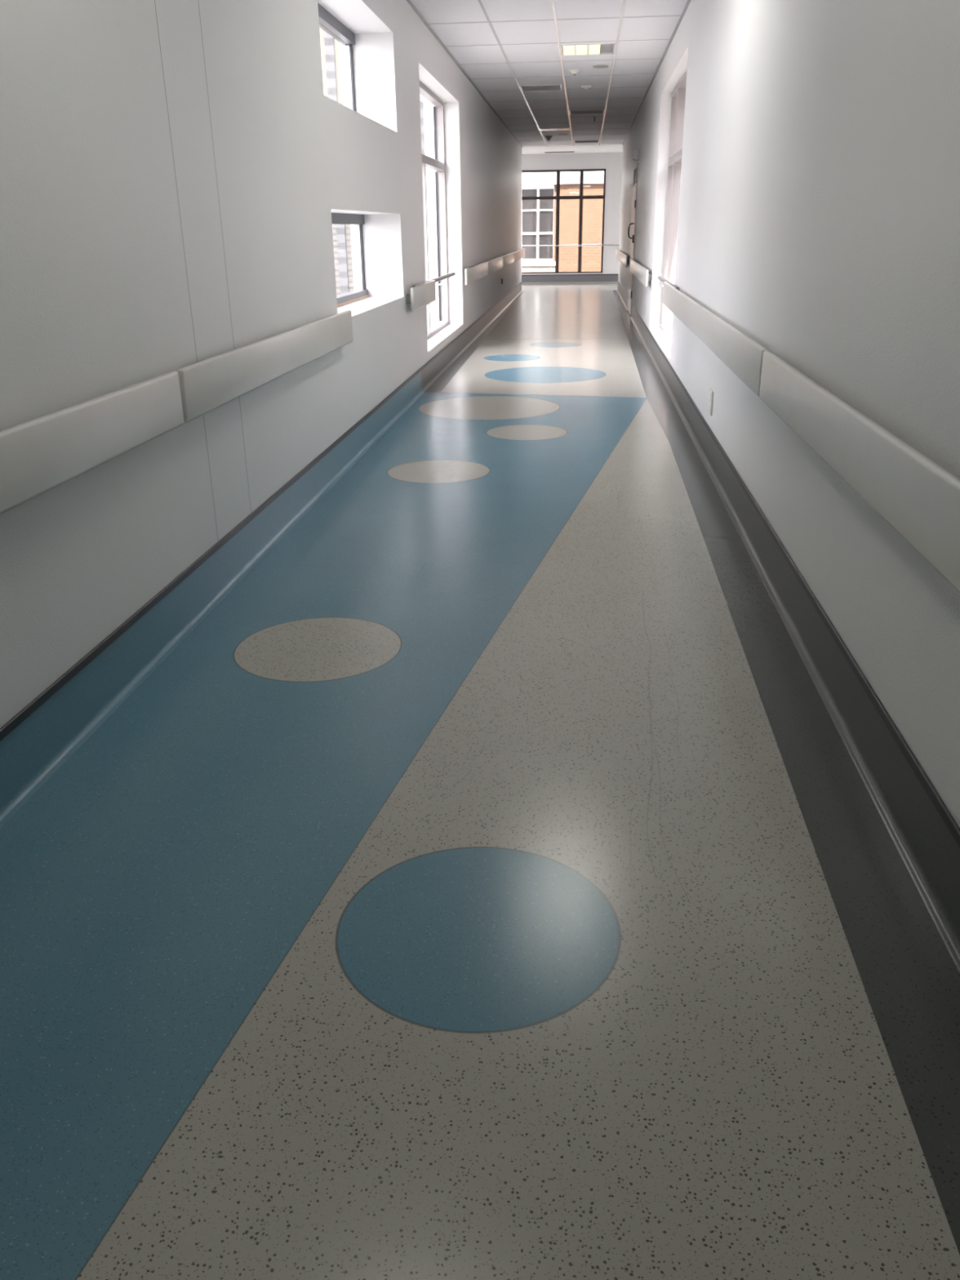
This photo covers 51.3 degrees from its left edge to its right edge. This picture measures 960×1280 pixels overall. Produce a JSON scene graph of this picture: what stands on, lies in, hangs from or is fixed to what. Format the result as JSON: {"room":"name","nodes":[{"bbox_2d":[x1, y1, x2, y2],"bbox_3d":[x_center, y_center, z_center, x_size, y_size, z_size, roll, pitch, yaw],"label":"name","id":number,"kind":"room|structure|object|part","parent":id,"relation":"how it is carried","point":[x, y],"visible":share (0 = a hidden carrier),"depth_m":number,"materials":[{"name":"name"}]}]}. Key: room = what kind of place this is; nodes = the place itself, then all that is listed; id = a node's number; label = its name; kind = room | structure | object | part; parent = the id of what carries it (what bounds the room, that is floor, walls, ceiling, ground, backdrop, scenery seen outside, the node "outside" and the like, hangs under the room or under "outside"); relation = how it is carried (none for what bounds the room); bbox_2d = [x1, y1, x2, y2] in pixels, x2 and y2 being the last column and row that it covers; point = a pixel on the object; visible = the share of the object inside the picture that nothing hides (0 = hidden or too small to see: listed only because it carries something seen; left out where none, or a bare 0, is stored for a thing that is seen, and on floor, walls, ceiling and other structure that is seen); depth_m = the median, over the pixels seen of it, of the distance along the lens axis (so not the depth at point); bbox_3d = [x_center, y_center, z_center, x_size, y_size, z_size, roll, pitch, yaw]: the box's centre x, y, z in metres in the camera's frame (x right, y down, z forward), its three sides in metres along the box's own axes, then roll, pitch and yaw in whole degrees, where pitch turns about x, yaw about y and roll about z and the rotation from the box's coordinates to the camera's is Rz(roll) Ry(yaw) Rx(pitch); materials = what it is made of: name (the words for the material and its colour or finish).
{"room":"hospital interior","nodes":[
{"label":"hospital interior","id":0,"kind":"room"},
{"bbox_2d":[0,0,521,728],"bbox_3d":[-0.700,-4.149,9.665,0.420,3.168,30.800,1,22,5],"label":"wall","id":1,"kind":"structure","parent":0,"point":[174,174],"depth_m":3.85,"materials":[{"name":"white paint"}]},
{"bbox_2d":[0,371,184,514],"bbox_3d":[-1.246,-0.326,2.274,0.075,0.190,2.870,1,22,5],"label":"guard rail","id":2,"kind":"object","parent":1,"relation":"attached to","point":[38,455],"visible":1,"depth_m":2.87,"materials":[{"name":"beige plastic"}]},
{"bbox_2d":[0,281,522,828],"bbox_3d":[-0.456,-2.781,10.204,0.032,0.222,30.800,1,22,5],"label":"baseboard","id":3,"kind":"structure","parent":1,"relation":"attached to","point":[37,741],"depth_m":3.68,"materials":[{"name":"plastic"}]},
{"bbox_2d":[175,309,352,422],"bbox_3d":[-0.968,-1.421,4.923,0.075,0.190,2.830,1,22,5],"label":"guard rail","id":4,"kind":"object","parent":1,"relation":"attached to","point":[206,385],"visible":0.84,"depth_m":4.39,"materials":[{"name":"beige plastic"}]},
{"bbox_2d":[317,3,355,111],"bbox_3d":[-1.135,-3.891,6.708,0.124,0.685,2.420,1,22,5],"label":"window","id":5,"kind":"structure","parent":1,"relation":"in","point":[328,23],"depth_m":7.30,"materials":[{"name":"grey metal"}]},
{"bbox_2d":[331,212,368,306],"bbox_3d":[-1.119,-2.728,7.187,0.124,0.640,2.420,1,22,5],"label":"window","id":6,"kind":"structure","parent":1,"relation":"in","point":[346,298],"depth_m":7.87,"materials":[{"name":"grey metal"}]},
{"bbox_3d":[-1.102,-2.468,7.293,0.090,0.042,2.420,1,22,5],"label":"frame","id":7,"kind":"part","parent":6,"relation":"part of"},
{"bbox_2d":[406,81,488,355],"bbox_3d":[-0.475,-4.840,11.464,0.495,2.510,7.040,1,22,5],"label":"window","id":8,"kind":"structure","parent":1,"relation":"in","point":[440,332],"depth_m":11.76,"materials":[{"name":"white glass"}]},
{"bbox_3d":[-0.532,-3.140,9.080,0.075,0.190,1.350,1,22,5],"label":"wall guard rail","id":9,"kind":"part","parent":8,"relation":"part of","materials":[{"name":"white plastic"}]},
{"bbox_3d":[-0.530,-3.612,10.124,0.222,0.113,2.870,1,22,5],"label":"handrail","id":10,"kind":"part","parent":8,"relation":"part of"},
{"bbox_3d":[-0.586,-3.433,11.215,0.090,0.040,3.010,1,22,5],"label":"frame","id":11,"kind":"part","parent":8,"relation":"part of","materials":[{"name":"white metal"}]},
{"bbox_3d":[-0.571,-3.400,11.227,0.420,0.030,3.070,1,22,5],"label":"sill","id":12,"kind":"part","parent":8,"relation":"part of","materials":[{"name":"white paint"}]},
{"bbox_3d":[-0.056,-5.013,13.610,0.075,0.190,2.880,1,22,5],"label":"wall guard rail","id":13,"kind":"part","parent":8,"relation":"part of","materials":[{"name":"beige plastic"}]},
{"bbox_2d":[487,256,502,274],"bbox_3d":[0.228,-6.133,16.319,0.075,0.190,2.970,1,22,5],"label":"guard rail","id":14,"kind":"object","parent":1,"relation":"attached to","point":[494,264],"visible":0.81,"depth_m":16.11,"materials":[{"name":"beige plastic"}]},
{"bbox_2d":[502,252,514,266],"bbox_3d":[0.517,-7.272,19.074,0.075,0.190,2.980,1,22,5],"label":"guard rail","id":15,"kind":"object","parent":1,"relation":"attached to","point":[508,259],"visible":0.81,"depth_m":18.87,"materials":[{"name":"beige plastic"}]},
{"bbox_2d":[514,248,524,261],"bbox_3d":[0.858,-8.612,22.317,0.075,0.190,4.030,1,22,5],"label":"guard rail","id":16,"kind":"object","parent":1,"relation":"attached to","point":[520,254],"visible":0.7,"depth_m":22.15,"materials":[{"name":"beige plastic"}]},
{"bbox_2d":[405,0,690,147],"bbox_3d":[0.649,-5.572,8.935,2.332,0.016,30.800,1,22,5],"label":"trim","id":17,"kind":"structure","parent":1,"relation":"attached to","point":[409,2],"depth_m":10.96,"materials":[{"name":"painted metal"}]},
{"bbox_2d":[0,284,959,1279],"bbox_3d":[0.652,-3.033,11.398,7.600,0.250,34.000,1,22,5],"label":"floor","id":18,"kind":"structure","parent":0,"point":[495,881],"depth_m":2.22,"materials":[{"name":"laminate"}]},
{"bbox_2d":[409,0,687,154],"bbox_3d":[0.598,-6.081,10.027,7.600,0.104,34.214,1,22,5],"label":"ceiling","id":19,"kind":"structure","parent":0,"point":[503,46],"depth_m":11.14,"materials":[{"name":"tile"}]},
{"bbox_2d":[520,84,562,91],"bbox_3d":[0.828,-7.499,13.463,0.549,0.106,0.569,1,22,5],"label":"ceiling vent","id":20,"kind":"object","parent":19,"relation":"in","point":[531,87],"visible":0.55,"depth_m":13.49,"materials":[{"name":"grey metal"}]},
{"bbox_3d":[0.822,-7.449,13.411,0.512,0.048,0.006,1,22,5],"label":"louvre blade","id":21,"kind":"part","parent":20,"relation":"part of","materials":[{"name":"grey metal"}]},
{"bbox_3d":[0.816,-7.425,13.351,0.512,0.048,0.006,1,22,5],"label":"louvre blade","id":22,"kind":"part","parent":20,"relation":"part of","materials":[{"name":"grey metal"}]},
{"bbox_3d":[0.847,-7.548,13.650,0.512,0.048,0.006,1,22,5],"label":"louvre blade","id":23,"kind":"part","parent":20,"relation":"part of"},
{"bbox_3d":[0.834,-7.499,13.531,0.512,0.048,0.006,1,22,5],"label":"louvre blade","id":24,"kind":"part","parent":20,"relation":"part of","materials":[{"name":"grey metal"}]},
{"bbox_3d":[0.809,-7.400,13.291,0.512,0.048,0.006,1,22,5],"label":"louvre blade","id":25,"kind":"part","parent":20,"relation":"part of","materials":[{"name":"grey metal"}]},
{"bbox_3d":[0.841,-7.524,13.591,0.512,0.048,0.006,1,22,5],"label":"louvre blade","id":26,"kind":"part","parent":20,"relation":"part of","materials":[{"name":"grey metal"}]},
{"bbox_3d":[0.828,-7.474,13.471,0.512,0.048,0.006,1,22,5],"label":"louvre blade","id":27,"kind":"part","parent":20,"relation":"part of","materials":[{"name":"grey metal"}]},
{"bbox_2d":[544,135,552,141],"bbox_3d":[1.417,-10.339,20.582,0.161,0.092,0.161,1,22,5],"label":"smoke detector","id":28,"kind":"object","parent":19,"relation":"attached to","point":[548,137],"visible":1,"depth_m":20.54,"materials":[{"name":"black plastic"}]},
{"bbox_2d":[539,128,569,131],"bbox_3d":[1.450,-9.898,19.266,0.574,0.106,0.549,1,22,5],"label":"ceiling light","id":29,"kind":"object","parent":19,"relation":"attached to","point":[548,129],"visible":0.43,"depth_m":19.32,"materials":[{"name":"white metal"}]},
{"bbox_2d":[544,151,574,153],"bbox_3d":[1.989,-12.198,24.971,0.750,0.012,0.240,1,22,5],"label":"ceiling vent","id":30,"kind":"object","parent":19,"relation":"in","point":[569,151],"visible":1,"depth_m":24.89,"materials":[{"name":"grey metal"}]},
{"bbox_2d":[568,68,579,75],"bbox_3d":[1.133,-6.808,11.982,0.126,0.064,0.126,1,22,5],"label":"smoke detector","id":31,"kind":"object","parent":19,"relation":"attached to","point":[574,71],"visible":1,"depth_m":11.95,"materials":[{"name":"beige plastic"}]},
{"bbox_2d":[580,84,591,88],"bbox_3d":[1.413,-7.370,13.308,0.140,0.041,0.120,1,22,5],"label":"sensor","id":32,"kind":"object","parent":19,"relation":"attached to","point":[585,86],"visible":1,"depth_m":13.26,"materials":[{"name":"beige plastic"}]},
{"bbox_2d":[568,109,604,114],"bbox_3d":[1.752,-8.704,16.357,0.574,0.106,0.549,1,22,5],"label":"ceiling light","id":33,"kind":"object","parent":19,"relation":"attached to","point":[599,111],"visible":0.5,"depth_m":16.39,"materials":[{"name":"grey metal"}]},
{"bbox_3d":[1.777,-8.775,16.595,0.537,0.048,0.006,1,22,5],"label":"louvre blade","id":34,"kind":"part","parent":33,"relation":"part of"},
{"bbox_3d":[1.765,-8.727,16.480,0.537,0.048,0.006,1,22,5],"label":"louvre blade","id":35,"kind":"part","parent":33,"relation":"part of","materials":[{"name":"grey metal"}]},
{"bbox_3d":[1.753,-8.680,16.365,0.537,0.048,0.006,1,22,5],"label":"louvre blade","id":36,"kind":"part","parent":33,"relation":"part of","materials":[{"name":"grey metal"}]},
{"bbox_3d":[1.740,-8.632,16.250,0.537,0.048,0.006,1,22,5],"label":"louvre blade","id":37,"kind":"part","parent":33,"relation":"part of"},
{"bbox_2d":[574,140,599,142],"bbox_3d":[2.355,-11.043,22.014,0.531,0.106,0.549,1,22,5],"label":"ceiling light","id":38,"kind":"object","parent":19,"relation":"attached to","point":[575,141],"visible":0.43,"depth_m":22.05,"materials":[{"name":"grey metal"}]},
{"bbox_2d":[560,43,616,55],"bbox_3d":[1.148,-6.324,10.599,0.574,0.106,0.669,1,22,5],"label":"ceiling light","id":39,"kind":"object","parent":19,"relation":"attached to","point":[601,48],"visible":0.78,"depth_m":10.64,"materials":[{"name":"white plastic"}]},
{"bbox_2d":[562,45,574,55],"bbox_3d":[0.948,-6.288,10.635,0.119,0.011,0.640,1,22,5],"label":"diffuser","id":40,"kind":"object","parent":39,"relation":"attached to","point":[566,50],"depth_m":10.68,"materials":[{"name":"white plastic"}]},
{"bbox_2d":[575,44,586,54],"bbox_3d":[1.082,-6.284,10.623,0.119,0.011,0.640,1,22,5],"label":"diffuser","id":41,"kind":"object","parent":39,"relation":"attached to","point":[580,49],"depth_m":10.62,"materials":[{"name":"white plastic"}]},
{"bbox_2d":[588,44,599,54],"bbox_3d":[1.216,-6.281,10.610,0.119,0.011,0.640,1,22,5],"label":"diffuser","id":42,"kind":"object","parent":39,"relation":"attached to","point":[593,49],"depth_m":10.63,"materials":[{"name":"white plastic"}]},
{"bbox_3d":[1.350,-6.294,10.590,0.135,0.020,0.644,1,22,5],"label":"blank panel","id":43,"kind":"part","parent":39,"relation":"part of","materials":[{"name":"white plastic"}]},
{"bbox_2d":[592,65,608,68],"bbox_3d":[1.420,-6.741,11.741,0.190,0.012,0.190,1,22,5],"label":"disc","id":44,"kind":"object","parent":19,"relation":"attached to","point":[594,66],"visible":1,"depth_m":11.70,"materials":[{"name":"grey plastic"}]},
{"bbox_2d":[521,152,622,275],"bbox_3d":[2.256,-11.021,26.246,7.000,3.168,0.300,1,22,5],"label":"wall","id":45,"kind":"structure","parent":0,"point":[612,162],"depth_m":25.67,"materials":[{"name":"white paint"}]},
{"bbox_2d":[521,274,617,285],"bbox_3d":[2.260,-9.614,26.646,7.000,0.262,0.032,1,22,5],"label":"baseboard","id":46,"kind":"structure","parent":45,"relation":"attached to","point":[545,279],"depth_m":26.64,"materials":[{"name":"plastic"}]},
{"bbox_2d":[521,168,619,273],"bbox_3d":[2.241,-10.923,26.110,6.800,2.500,0.147,1,22,5],"label":"window","id":47,"kind":"structure","parent":45,"relation":"in","point":[557,197],"depth_m":25.99,"materials":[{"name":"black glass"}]},
{"bbox_3d":[2.246,-10.379,26.302,6.800,0.054,0.087,1,22,5],"label":"end handrail","id":48,"kind":"part","parent":47,"relation":"part of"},
{"bbox_2d":[617,0,959,827],"bbox_3d":[2.029,-4.081,9.406,0.400,3.168,30.800,1,22,5],"label":"wall","id":49,"kind":"structure","parent":0,"point":[819,213],"depth_m":3.30,"materials":[{"name":"white paint"}]},
{"bbox_2d":[616,280,628,310],"bbox_3d":[3.009,-7.354,21.187,0.032,0.222,6.450,1,22,5],"label":"baseboard","id":50,"kind":"structure","parent":49,"relation":"attached to","point":[623,295],"depth_m":20.68,"materials":[{"name":"plastic"}]},
{"bbox_2d":[616,248,630,267],"bbox_3d":[2.990,-8.057,21.007,0.070,0.200,6.450,1,22,5],"label":"guard rail","id":51,"kind":"object","parent":49,"relation":"attached to","point":[623,258],"visible":1,"depth_m":19.52,"materials":[{"name":"beige plastic"}]},
{"bbox_2d":[627,163,638,316],"bbox_3d":[2.632,-6.830,17.121,0.230,2.360,1.400,1,22,5],"label":"door","id":52,"kind":"structure","parent":49,"relation":"in","point":[633,224],"depth_m":16.88,"materials":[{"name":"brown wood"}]},
{"bbox_3d":[2.623,-5.934,17.493,0.004,0.380,1.280,1,22,5],"label":"kick plate","id":53,"kind":"part","parent":52,"relation":"part of","materials":[{"name":"metal"}]},
{"bbox_3d":[2.530,-6.856,16.741,0.097,0.252,0.022,1,22,5],"label":"handle","id":54,"kind":"part","parent":52,"relation":"part of","materials":[{"name":"metal"}]},
{"bbox_3d":[2.682,-6.829,17.116,0.130,2.360,1.400,1,22,5],"label":"frame","id":55,"kind":"part","parent":52,"relation":"part of","materials":[{"name":"grey metal"}]},
{"bbox_2d":[631,149,639,161],"bbox_3d":[2.513,-7.825,16.141,0.090,0.170,0.270,1,22,5],"label":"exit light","id":56,"kind":"object","parent":49,"relation":"attached to","point":[635,152],"visible":1,"depth_m":16.02,"materials":[{"name":"grey plastic"}]},
{"bbox_2d":[629,71,767,396],"bbox_3d":[2.069,-4.325,10.139,0.470,2.590,13.360,1,22,5],"label":"window","id":57,"kind":"structure","parent":49,"relation":"in","point":[662,334],"depth_m":9.26,"materials":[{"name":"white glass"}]},
{"bbox_3d":[2.296,-5.323,14.393,0.070,0.200,4.730,1,22,5],"label":"wall guard rail","id":58,"kind":"part","parent":57,"relation":"part of","materials":[{"name":"beige plastic"}]},
{"bbox_3d":[2.149,-3.253,10.894,0.400,0.030,3.270,1,22,5],"label":"sill","id":59,"kind":"part","parent":57,"relation":"part of","materials":[{"name":"white paint"}]},
{"bbox_3d":[2.132,-3.285,10.882,0.120,0.040,3.210,1,22,5],"label":"frame","id":60,"kind":"part","parent":57,"relation":"part of","materials":[{"name":"white"}]},
{"bbox_3d":[1.881,-3.430,9.691,0.165,0.113,2.200,1,22,5],"label":"handrail","id":61,"kind":"part","parent":57,"relation":"part of","materials":[{"name":"grey metal"}]},
{"bbox_3d":[1.512,-2.237,6.929,0.070,0.200,5.760,1,22,5],"label":"wall guard rail","id":62,"kind":"part","parent":57,"relation":"part of","materials":[{"name":"white plastic"}]},
{"bbox_2d":[707,388,713,415],"bbox_3d":[1.468,-1.517,6.364,0.016,0.150,0.145,1,22,5],"label":"power outlet","id":63,"kind":"object","parent":49,"relation":"attached to","point":[711,392],"visible":1,"depth_m":6.32,"materials":[{"name":"beige plastic"}]},
{"bbox_2d":[630,303,959,973],"bbox_3d":[1.450,-1.213,6.332,0.032,0.222,22.850,1,22,5],"label":"baseboard","id":64,"kind":"structure","parent":49,"relation":"attached to","point":[925,833],"depth_m":2.97,"materials":[{"name":"plastic"}]},
{"bbox_2d":[759,350,959,592],"bbox_3d":[0.951,-0.026,1.580,0.070,0.200,5.810,1,22,5],"label":"guard rail","id":65,"kind":"object","parent":49,"relation":"attached to","point":[916,495],"visible":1,"depth_m":2.56,"materials":[{"name":"beige plastic"}]},
{"label":"outside","id":66,"kind":"structure","parent":0,"visible":0},
{"bbox_3d":[2.443,-7.408,23.860,120.000,0.100,130.000,1,22,5],"label":"ground","id":67,"kind":"structure","parent":66,"visible":0},
{"bbox_2d":[319,26,425,295],"bbox_3d":[-7.253,-10.737,19.278,13.400,9.800,0.370,1,22,5],"label":"clad wing","id":68,"kind":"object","parent":67,"relation":"on","point":[330,46],"visible":0.13,"depth_m":18.87},
{"bbox_2d":[521,171,604,272],"bbox_3d":[2.791,-13.151,31.331,19.000,4.820,0.420,1,22,5],"label":"brick building","id":69,"kind":"structure","parent":67,"relation":"on","point":[538,216],"depth_m":31.35,"materials":[{"name":"orange brick"}]},
{"bbox_3d":[1.571,-12.519,31.794,0.475,0.730,0.015,1,22,5],"label":"blind pane","id":70,"kind":"part","parent":69,"relation":"part of","materials":[{"name":"grey glass"}]},
{"bbox_3d":[1.561,-13.198,31.515,0.475,0.620,0.015,1,22,5],"label":"blind pane","id":71,"kind":"part","parent":69,"relation":"part of","materials":[{"name":"grey glass"}]},
{"bbox_3d":[1.553,-13.795,31.269,0.475,0.590,0.015,1,22,5],"label":"blind pane","id":72,"kind":"part","parent":69,"relation":"part of","materials":[{"name":"grey glass"}]},
{"bbox_3d":[-2.101,-12.131,32.305,9.130,0.120,0.350,1,22,5],"label":"sill","id":73,"kind":"part","parent":69,"relation":"part of","materials":[{"name":"white paint"}]},
{"bbox_3d":[2.098,-12.506,31.744,0.455,0.730,0.015,1,22,5],"label":"blind pane","id":74,"kind":"part","parent":69,"relation":"part of","materials":[{"name":"grey glass"}]},
{"bbox_3d":[2.088,-13.185,31.465,0.455,0.620,0.015,1,22,5],"label":"blind pane","id":75,"kind":"part","parent":69,"relation":"part of","materials":[{"name":"grey glass"}]},
{"bbox_3d":[2.080,-13.782,31.219,0.455,0.590,0.015,1,22,5],"label":"blind pane","id":76,"kind":"part","parent":69,"relation":"part of","materials":[{"name":"grey glass"}]},
{"bbox_2d":[571,171,573,179],"bbox_3d":[2.839,-14.260,30.594,0.090,0.270,0.085,1,22,5],"label":"wall lamp","id":77,"kind":"object","parent":69,"relation":"attached to","point":[572,172],"visible":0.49,"depth_m":30.57,"materials":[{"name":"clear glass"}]}
]}

